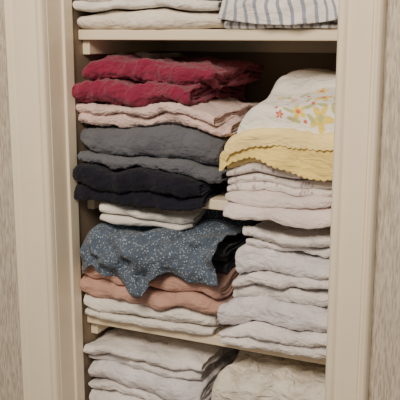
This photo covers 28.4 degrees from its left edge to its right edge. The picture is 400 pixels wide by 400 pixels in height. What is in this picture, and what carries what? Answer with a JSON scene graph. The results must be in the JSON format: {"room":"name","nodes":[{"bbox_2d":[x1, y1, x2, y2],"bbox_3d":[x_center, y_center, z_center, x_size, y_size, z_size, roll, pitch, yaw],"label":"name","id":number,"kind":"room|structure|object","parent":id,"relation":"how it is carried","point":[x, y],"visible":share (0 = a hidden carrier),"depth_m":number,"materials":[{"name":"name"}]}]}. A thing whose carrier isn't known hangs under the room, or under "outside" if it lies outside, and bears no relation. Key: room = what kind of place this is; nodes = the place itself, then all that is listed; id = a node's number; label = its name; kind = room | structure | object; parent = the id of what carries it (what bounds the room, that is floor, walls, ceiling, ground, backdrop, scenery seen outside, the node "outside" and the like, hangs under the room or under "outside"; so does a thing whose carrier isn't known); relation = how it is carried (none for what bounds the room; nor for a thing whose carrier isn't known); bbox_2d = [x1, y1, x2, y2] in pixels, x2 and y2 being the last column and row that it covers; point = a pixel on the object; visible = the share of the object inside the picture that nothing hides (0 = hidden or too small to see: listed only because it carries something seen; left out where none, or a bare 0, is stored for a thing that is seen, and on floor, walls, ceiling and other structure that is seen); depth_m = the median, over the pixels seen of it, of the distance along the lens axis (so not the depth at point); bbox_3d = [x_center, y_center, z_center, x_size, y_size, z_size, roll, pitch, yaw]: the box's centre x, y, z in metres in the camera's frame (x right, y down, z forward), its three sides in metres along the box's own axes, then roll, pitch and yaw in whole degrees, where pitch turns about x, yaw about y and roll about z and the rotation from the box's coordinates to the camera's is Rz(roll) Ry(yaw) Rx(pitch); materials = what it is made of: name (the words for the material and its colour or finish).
{"room":"linen closet","nodes":[
{"label":"linen closet","id":0,"kind":"room"},
{"bbox_2d":[72,0,162,399],"bbox_3d":[-0.204,-0.108,1.967,0.030,2.400,0.430,5,13,24],"label":"wall","id":1,"kind":"structure","parent":0,"point":[88,218],"depth_m":1.81,"materials":[{"name":"paint"}]},
{"bbox_2d":[46,0,84,399],"bbox_3d":[-0.304,0.078,1.767,0.026,2.120,0.085,5,13,24],"label":"trim","id":2,"kind":"structure","parent":1,"relation":"attached to","point":[59,12],"depth_m":1.74,"materials":[{"name":"beige paint"}]},
{"bbox_2d":[0,0,399,399],"bbox_3d":[0.074,-0.023,1.565,3.400,2.400,0.080,5,13,24],"label":"wall","id":3,"kind":"structure","parent":0,"point":[384,371],"depth_m":1.45,"materials":[{"name":"paper"}]},
{"bbox_2d":[3,0,61,399],"bbox_3d":[-0.363,0.050,1.728,0.092,2.190,0.028,5,13,24],"label":"trim","id":4,"kind":"structure","parent":3,"relation":"attached to","point":[26,38],"depth_m":1.71,"materials":[{"name":"beige paint"}]},
{"bbox_2d":[325,0,386,399],"bbox_3d":[0.275,0.111,1.437,0.080,2.190,0.028,5,13,24],"label":"trim","id":5,"kind":"structure","parent":3,"relation":"attached to","point":[361,23],"depth_m":1.41,"materials":[{"name":"beige paint"}]},
{"bbox_2d":[163,51,336,101],"bbox_3d":[0.188,-0.122,2.037,0.679,2.400,0.030,5,13,24],"label":"wall","id":6,"kind":"structure","parent":0,"point":[270,64],"depth_m":1.98,"materials":[{"name":"paint"}]},
{"bbox_2d":[87,199,103,208],"bbox_3d":[0.100,-0.004,1.869,0.618,0.032,0.384,5,13,24],"label":"cleat","id":7,"kind":"object","parent":6,"relation":"attached to","point":[92,204],"visible":0.09,"depth_m":1.82,"materials":[{"name":"paint"}]},
{"bbox_2d":[203,192,225,209],"bbox_3d":[0.096,-0.029,1.856,0.617,0.022,0.401,5,13,24],"label":"closet shelf","id":8,"kind":"object","parent":7,"relation":"on","point":[215,202],"visible":0.02,"depth_m":1.67,"materials":[{"name":"paint"}]},
{"bbox_2d":[70,161,227,210],"bbox_3d":[-0.070,-0.063,1.847,0.330,0.096,0.387,5,13,24],"label":"towel","id":9,"kind":"object","parent":8,"relation":"on","point":[186,190],"visible":0.65,"depth_m":1.69,"materials":[{"name":"black fabric"}]},
{"bbox_2d":[76,120,234,184],"bbox_3d":[-0.042,-0.131,1.841,0.371,0.129,0.366,5,13,24],"label":"towel","id":10,"kind":"object","parent":9,"relation":"on","point":[127,147],"visible":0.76,"depth_m":1.69,"materials":[{"name":"grey fabric"}]},
{"bbox_2d":[76,98,255,140],"bbox_3d":[-0.038,-0.199,1.820,0.382,0.096,0.366,5,13,24],"label":"towel","id":11,"kind":"object","parent":10,"relation":"on","point":[219,120],"visible":0.78,"depth_m":1.68,"materials":[{"name":"fabric"}]},
{"bbox_2d":[72,51,260,107],"bbox_3d":[-0.062,-0.274,1.809,0.338,0.130,0.354,5,13,24],"label":"towel","id":12,"kind":"object","parent":11,"relation":"on","point":[200,78],"visible":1,"depth_m":1.70,"materials":[{"name":"red fabric"}]},
{"bbox_2d":[145,53,184,58],"bbox_3d":[-0.120,-0.341,1.935,0.105,0.034,0.187,5,13,24],"label":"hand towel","id":13,"kind":"object","parent":12,"relation":"on","point":[153,55],"visible":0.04,"depth_m":2.00,"materials":[{"name":"fabric"}]},
{"bbox_2d":[221,189,331,228],"bbox_3d":[0.224,-0.018,1.707,0.258,0.075,0.364,5,13,24],"label":"bath towel","id":14,"kind":"object","parent":8,"relation":"on","point":[285,208],"visible":0.45,"depth_m":1.55,"materials":[{"name":"white fabric"}]},
{"bbox_2d":[223,159,331,194],"bbox_3d":[0.230,-0.073,1.703,0.267,0.081,0.349,5,13,24],"label":"dotted pillowcase","id":15,"kind":"object","parent":14,"relation":"on","point":[256,174],"visible":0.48,"depth_m":1.58,"materials":[{"name":"fabric"}]},
{"bbox_2d":[226,157,258,167],"bbox_3d":[0.231,-0.120,1.688,0.256,0.082,0.356,5,13,24],"label":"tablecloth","id":16,"kind":"object","parent":15,"relation":"on","point":[243,160],"visible":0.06,"depth_m":1.58,"materials":[{"name":"fabric"}]},
{"bbox_2d":[216,145,332,176],"bbox_3d":[0.224,-0.122,1.679,0.263,0.090,0.381,5,13,24],"label":"cloth","id":17,"kind":"object","parent":16,"relation":"on","point":[312,160],"visible":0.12,"depth_m":1.51,"materials":[{"name":"fabric"}]},
{"bbox_2d":[234,84,334,163],"bbox_3d":[0.241,-0.177,1.671,0.224,0.167,0.370,5,13,24],"label":"sheet","id":18,"kind":"object","parent":17,"relation":"on","point":[282,108],"visible":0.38,"depth_m":1.53,"materials":[{"name":"fabric"}]},
{"bbox_2d":[222,126,333,161],"bbox_3d":[0.229,-0.138,1.671,0.244,0.080,0.384,5,13,24],"label":"cloth","id":19,"kind":"object","parent":16,"relation":"on","point":[258,136],"visible":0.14,"depth_m":1.52,"materials":[{"name":"fabric"}]},
{"bbox_2d":[91,323,108,333],"bbox_3d":[0.100,0.294,1.932,0.618,0.032,0.384,5,13,24],"label":"cleat","id":20,"kind":"object","parent":6,"relation":"attached to","point":[95,328],"visible":0.09,"depth_m":1.89,"materials":[{"name":"paint"}]},
{"bbox_2d":[87,314,325,364],"bbox_3d":[0.096,0.269,1.919,0.617,0.022,0.401,5,13,24],"label":"closet shelf","id":21,"kind":"object","parent":20,"relation":"on","point":[214,339],"visible":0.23,"depth_m":1.76,"materials":[{"name":"paint"}]},
{"bbox_2d":[85,295,224,334],"bbox_3d":[-0.055,0.224,1.917,0.338,0.069,0.348,5,13,24],"label":"bath towel","id":22,"kind":"object","parent":21,"relation":"on","point":[189,319],"visible":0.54,"depth_m":1.76,"materials":[{"name":"fabric"}]},
{"bbox_2d":[78,269,234,313],"bbox_3d":[-0.050,0.165,1.890,0.359,0.110,0.371,5,13,24],"label":"sheet","id":23,"kind":"object","parent":22,"relation":"on","point":[169,288],"visible":0.38,"depth_m":1.73,"materials":[{"name":"fabric"}]},
{"bbox_2d":[215,220,264,271],"bbox_3d":[0.011,0.094,1.869,0.271,0.096,0.318,7,14,29],"label":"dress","id":24,"kind":"object","parent":23,"relation":"on","point":[222,261],"visible":0.11,"depth_m":1.74,"materials":[{"name":"fabric"}]},
{"bbox_2d":[75,210,252,293],"bbox_3d":[-0.054,0.092,1.849,0.367,0.162,0.406,5,13,24],"label":"folded cloth","id":25,"kind":"object","parent":24,"relation":"on","point":[138,256],"visible":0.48,"depth_m":1.71,"materials":[{"name":"fabric"}]},
{"bbox_2d":[99,200,213,229],"bbox_3d":[-0.076,0.011,1.869,0.234,0.057,0.299,4,13,19],"label":"towel","id":26,"kind":"object","parent":25,"relation":"on","point":[113,213],"visible":0.6,"depth_m":1.74,"materials":[{"name":"fabric"}]},
{"bbox_2d":[219,321,326,358],"bbox_3d":[0.220,0.250,1.775,0.262,0.078,0.363,5,13,24],"label":"hand towel","id":27,"kind":"object","parent":21,"relation":"on","point":[310,342],"visible":0.49,"depth_m":1.63,"materials":[{"name":"white fabric"}]},
{"bbox_2d":[211,295,327,327],"bbox_3d":[0.220,0.217,1.765,0.272,0.095,0.373,5,13,24],"label":"hand towel","id":28,"kind":"object","parent":27,"relation":"on","point":[276,311],"visible":0.44,"depth_m":1.62,"materials":[{"name":"white fabric"}]},
{"bbox_2d":[225,271,328,302],"bbox_3d":[0.229,0.159,1.748,0.261,0.100,0.367,5,13,24],"label":"hand towel","id":29,"kind":"object","parent":28,"relation":"on","point":[242,285],"visible":0.5,"depth_m":1.61,"materials":[{"name":"white fabric"}]},
{"bbox_2d":[229,240,329,275],"bbox_3d":[0.238,0.102,1.740,0.241,0.068,0.358,5,13,24],"label":"hand towel","id":30,"kind":"object","parent":29,"relation":"on","point":[244,260],"visible":0.48,"depth_m":1.59,"materials":[{"name":"white fabric"}]},
{"bbox_2d":[243,220,330,253],"bbox_3d":[0.250,0.064,1.725,0.221,0.062,0.356,5,13,22],"label":"hand towel","id":31,"kind":"object","parent":30,"relation":"on","point":[268,236],"visible":0.53,"depth_m":1.59,"materials":[{"name":"white fabric"}]},
{"bbox_2d":[83,40,336,54],"bbox_3d":[0.100,-0.348,1.796,0.618,0.032,0.384,5,13,24],"label":"cleat","id":32,"kind":"object","parent":6,"relation":"attached to","point":[90,47],"visible":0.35,"depth_m":1.95,"materials":[{"name":"paint"}]},
{"bbox_2d":[78,29,337,40],"bbox_3d":[0.096,-0.373,1.783,0.617,0.022,0.401,5,13,24],"label":"closet shelf","id":33,"kind":"object","parent":32,"relation":"on","point":[142,34],"visible":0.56,"depth_m":1.60,"materials":[{"name":"paint"}]},
{"bbox_2d":[78,7,234,29],"bbox_3d":[-0.045,-0.412,1.793,0.356,0.048,0.357,5,13,24],"label":"sheet","id":34,"kind":"object","parent":33,"relation":"on","point":[204,17],"visible":0.78,"depth_m":1.64,"materials":[{"name":"beige fabric"}]},
{"bbox_2d":[76,0,221,10],"bbox_3d":[-0.051,-0.451,1.779,0.345,0.065,0.373,5,13,22],"label":"sheet","id":35,"kind":"object","parent":34,"relation":"on","point":[131,5],"visible":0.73,"depth_m":1.64,"materials":[{"name":"white fabric"}]},
{"bbox_2d":[224,21,337,28],"bbox_3d":[0.229,-0.395,1.658,0.265,0.071,0.339,5,13,24],"label":"striped pillowcase","id":36,"kind":"object","parent":33,"relation":"on","point":[334,24],"visible":0.18,"depth_m":1.54,"materials":[{"name":"fabric"}]},
{"bbox_2d":[218,0,338,24],"bbox_3d":[0.231,-0.401,1.641,0.276,0.075,0.359,5,13,24],"label":"striped tablecloth","id":37,"kind":"object","parent":36,"relation":"on","point":[281,12],"visible":0.88,"depth_m":1.50,"materials":[{"name":"fabric"}]},
{"bbox_3d":[0.100,0.588,1.994,0.618,0.031,0.384,5,13,24],"label":"cleat","id":38,"kind":"object","parent":6,"relation":"attached to","visible":0},
{"bbox_3d":[0.096,0.563,1.980,0.617,0.022,0.401,5,13,24],"label":"closet shelf","id":39,"kind":"object","parent":38,"relation":"on","visible":0},
{"bbox_3d":[-0.056,0.516,1.969,0.337,0.077,0.374,5,13,24],"label":"blanket","id":40,"kind":"object","parent":39,"relation":"on","visible":0},
{"bbox_2d":[89,380,176,399],"bbox_3d":[-0.062,0.454,1.967,0.321,0.090,0.358,5,13,24],"label":"blanket","id":41,"kind":"object","parent":40,"relation":"on","point":[101,390],"visible":0.24,"depth_m":1.84,"materials":[{"name":"white fabric"}]},
{"bbox_2d":[87,348,239,399],"bbox_3d":[-0.068,0.395,1.961,0.304,0.077,0.351,5,13,24],"label":"blanket","id":42,"kind":"object","parent":41,"relation":"on","point":[113,375],"visible":0.35,"depth_m":1.82,"materials":[{"name":"white fabric"}]},
{"bbox_2d":[84,326,232,385],"bbox_3d":[-0.072,0.348,1.951,0.309,0.075,0.358,5,13,24],"label":"folded towel","id":43,"kind":"object","parent":42,"relation":"on","point":[158,355],"visible":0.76,"depth_m":1.83,"materials":[{"name":"white fabric"}]},
{"bbox_3d":[0.224,0.529,1.848,0.260,0.098,0.334,5,13,24],"label":"bedspread","id":44,"kind":"object","parent":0,"visible":0},
{"bbox_3d":[0.226,0.439,1.832,0.271,0.123,0.323,5,13,24],"label":"bedspread","id":45,"kind":"object","parent":44,"relation":"on","visible":0},
{"bbox_2d":[208,350,325,399],"bbox_3d":[0.217,0.430,1.808,0.281,0.177,0.365,5,13,24],"label":"bedspread","id":46,"kind":"object","parent":45,"relation":"on","point":[248,375],"visible":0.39,"depth_m":1.69,"materials":[{"name":"fabric"}]},
{"bbox_3d":[0.252,-0.189,1.673,0.201,0.047,0.335,5,13,24],"label":"floral tablecloth","id":47,"kind":"object","parent":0,"visible":0},
{"bbox_3d":[0.285,-0.227,1.707,0.181,0.045,0.244,5,13,24],"label":"napkin","id":48,"kind":"object","parent":47,"relation":"on","visible":0},
{"bbox_2d":[271,68,335,89],"bbox_3d":[0.274,-0.244,1.710,0.207,0.077,0.239,5,13,24],"label":"sheet","id":49,"kind":"object","parent":48,"relation":"on","point":[300,79],"visible":0.59,"depth_m":1.63,"materials":[{"name":"white fabric"}]}
]}

